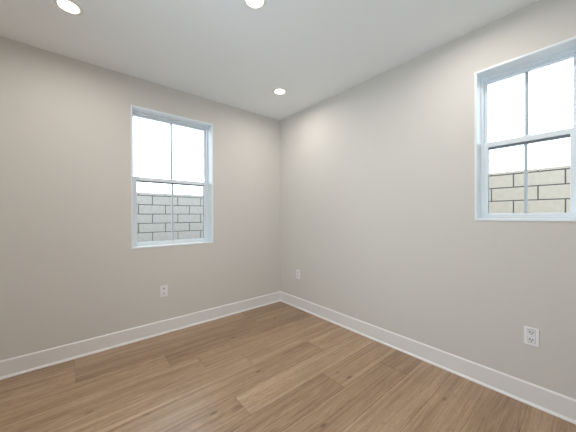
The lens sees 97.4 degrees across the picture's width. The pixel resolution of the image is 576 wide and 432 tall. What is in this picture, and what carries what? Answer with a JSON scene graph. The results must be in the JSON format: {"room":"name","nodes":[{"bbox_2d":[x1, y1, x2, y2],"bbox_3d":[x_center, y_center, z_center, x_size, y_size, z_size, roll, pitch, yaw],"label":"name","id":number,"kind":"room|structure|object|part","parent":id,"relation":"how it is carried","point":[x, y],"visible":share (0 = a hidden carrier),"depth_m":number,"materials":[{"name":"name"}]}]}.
{"room":"empty room","nodes":[
{"label":"empty room","id":0,"kind":"room"},
{"bbox_2d":[0,37,280,360],"bbox_3d":[-1.232,-0.055,2.632,3.200,2.460,0.220,0,0,-40],"label":"wall","id":1,"kind":"structure","parent":0,"point":[70,272],"depth_m":2.15,"materials":[{"name":"white paint"}]},
{"bbox_2d":[0,291,280,379],"bbox_3d":[-1.150,1.091,2.543,2.760,0.128,0.022,0,0,-40],"label":"baseboard","id":2,"kind":"structure","parent":1,"relation":"attached to","point":[22,364],"depth_m":2.25,"materials":[{"name":"white"}]},
{"bbox_2d":[160,285,167,296],"bbox_3d":[-1.222,0.740,2.492,0.067,0.108,0.007,0,0,-40],"label":"wall outlet","id":3,"kind":"object","parent":1,"relation":"attached to","point":[164,290],"visible":1,"depth_m":2.49,"materials":[{"name":"white plastic"}]},
{"bbox_2d":[131,105,212,248],"bbox_3d":[-1.204,-0.359,2.650,0.786,1.323,0.219,0,0,-40],"label":"window","id":4,"kind":"structure","parent":1,"relation":"in","point":[136,111],"depth_m":2.69,"materials":[{"name":"white plastic"}]},
{"bbox_3d":[-1.242,-0.666,2.692,0.734,0.654,0.030,0,0,-40],"label":"sash","id":5,"kind":"part","parent":4,"relation":"part of","materials":[{"name":"white plastic"}]},
{"bbox_3d":[-1.215,-0.051,2.665,0.734,0.661,0.030,0,0,-40],"label":"sash","id":6,"kind":"part","parent":4,"relation":"part of","materials":[{"name":"white plastic"}]},
{"bbox_2d":[0,0,537,120],"bbox_3d":[-0.197,-1.360,1.386,3.200,0.150,3.460,0,0,-40],"label":"ceiling","id":7,"kind":"structure","parent":0,"point":[228,52],"depth_m":1.81,"materials":[{"name":"white paint"}]},
{"bbox_2d":[53,0,82,14],"bbox_3d":[-1.339,-1.279,1.544,0.140,0.006,0.140,0,0,-40],"label":"recessed light","id":8,"kind":"object","parent":7,"relation":"in","point":[68,6],"visible":1,"depth_m":1.54,"materials":[{"name":"white plastic"}]},
{"bbox_2d":[243,0,266,9],"bbox_3d":[-0.198,-1.282,1.505,0.140,0.006,0.140,0,0,-40],"label":"recessed light","id":9,"kind":"object","parent":7,"relation":"in","point":[252,4],"visible":1,"depth_m":1.53,"materials":[{"name":"white plastic"}]},
{"bbox_2d":[273,88,286,94],"bbox_3d":[-0.084,-1.286,2.615,0.140,0.006,0.140,0,0,-40],"label":"recessed light","id":10,"kind":"object","parent":7,"relation":"in","point":[279,91],"visible":1,"depth_m":2.61,"materials":[{"name":"white plastic"}]},
{"bbox_2d":[0,301,575,431],"bbox_3d":[-0.188,1.165,1.394,2.760,0.020,3.020,0,0,-40],"label":"floor","id":11,"kind":"structure","parent":0,"point":[280,366],"depth_m":1.68,"materials":[{"name":"brown wood"}]},
{"bbox_2d":[280,0,575,398],"bbox_3d":[1.021,-0.061,2.262,0.220,2.460,3.240,0,0,-40],"label":"wall","id":12,"kind":"structure","parent":0,"point":[379,226],"depth_m":1.98,"materials":[{"name":"white paint"}]},
{"bbox_2d":[296,269,299,278],"bbox_3d":[0.125,0.727,3.160,0.007,0.108,0.067,0,0,-40],"label":"wall outlet","id":13,"kind":"object","parent":12,"relation":"attached to","point":[297,271],"visible":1,"depth_m":3.16,"materials":[{"name":"white plastic"}]},
{"bbox_2d":[280,291,575,424],"bbox_3d":[0.861,1.085,2.272,0.022,0.128,3.020,0,0,-40],"label":"baseboard","id":14,"kind":"structure","parent":12,"relation":"attached to","point":[556,404],"depth_m":1.83,"materials":[{"name":"white"}]},
{"bbox_2d":[474,36,575,221],"bbox_3d":[1.536,-0.482,1.637,0.219,1.026,0.492,0,0,-40],"label":"window","id":15,"kind":"structure","parent":12,"relation":"in","point":[564,50],"depth_m":1.67,"materials":[{"name":"white plastic"}]},
{"bbox_3d":[1.551,-0.255,1.649,0.030,0.527,0.440,0,0,-40],"label":"sash","id":16,"kind":"part","parent":15,"relation":"part of","materials":[{"name":"white plastic"}]},
{"bbox_3d":[1.578,-0.722,1.672,0.030,0.491,0.440,0,0,-40],"label":"sash","id":17,"kind":"part","parent":15,"relation":"part of","materials":[{"name":"white plastic"}]},
{"bbox_2d":[524,326,538,346],"bbox_3d":[1.482,0.733,1.539,0.007,0.108,0.067,0,0,-40],"label":"wall outlet","id":18,"kind":"object","parent":12,"relation":"attached to","point":[531,336],"visible":1,"depth_m":1.54,"materials":[{"name":"white plastic"}]},
{"bbox_2d":[528,337,534,342],"bbox_3d":[1.482,0.754,1.540,0.006,0.029,0.034,0,0,-40],"label":"receptacle","id":19,"kind":"object","parent":18,"relation":"attached to","point":[530,339],"depth_m":1.54,"materials":[{"name":"white plastic"}]},
{"bbox_2d":[528,330,534,335],"bbox_3d":[1.482,0.712,1.539,0.006,0.029,0.034,0,0,-40],"label":"receptacle","id":20,"kind":"object","parent":18,"relation":"attached to","point":[530,333],"depth_m":1.54,"materials":[{"name":"white plastic"}]},
{"label":"outside","id":21,"kind":"structure","parent":0,"visible":0},
{"bbox_3d":[-0.161,1.476,2.734,13.000,0.250,13.000,0,0,-40],"label":"ground","id":22,"kind":"structure","parent":21,"visible":0},
{"bbox_2d":[137,192,202,241],"bbox_3d":[-2.315,0.484,4.288,5.700,1.740,0.158,0,0,-40],"label":"wall","id":23,"kind":"structure","parent":22,"relation":"on","point":[154,213],"depth_m":4.38,"materials":[{"name":"grey brick"}]},
{"bbox_2d":[489,165,569,212],"bbox_3d":[1.965,0.413,3.731,0.158,1.855,6.200,0,0,-40],"label":"wall","id":24,"kind":"structure","parent":22,"relation":"on","point":[549,187],"depth_m":2.76,"materials":[{"name":"grey brick"}]}
]}

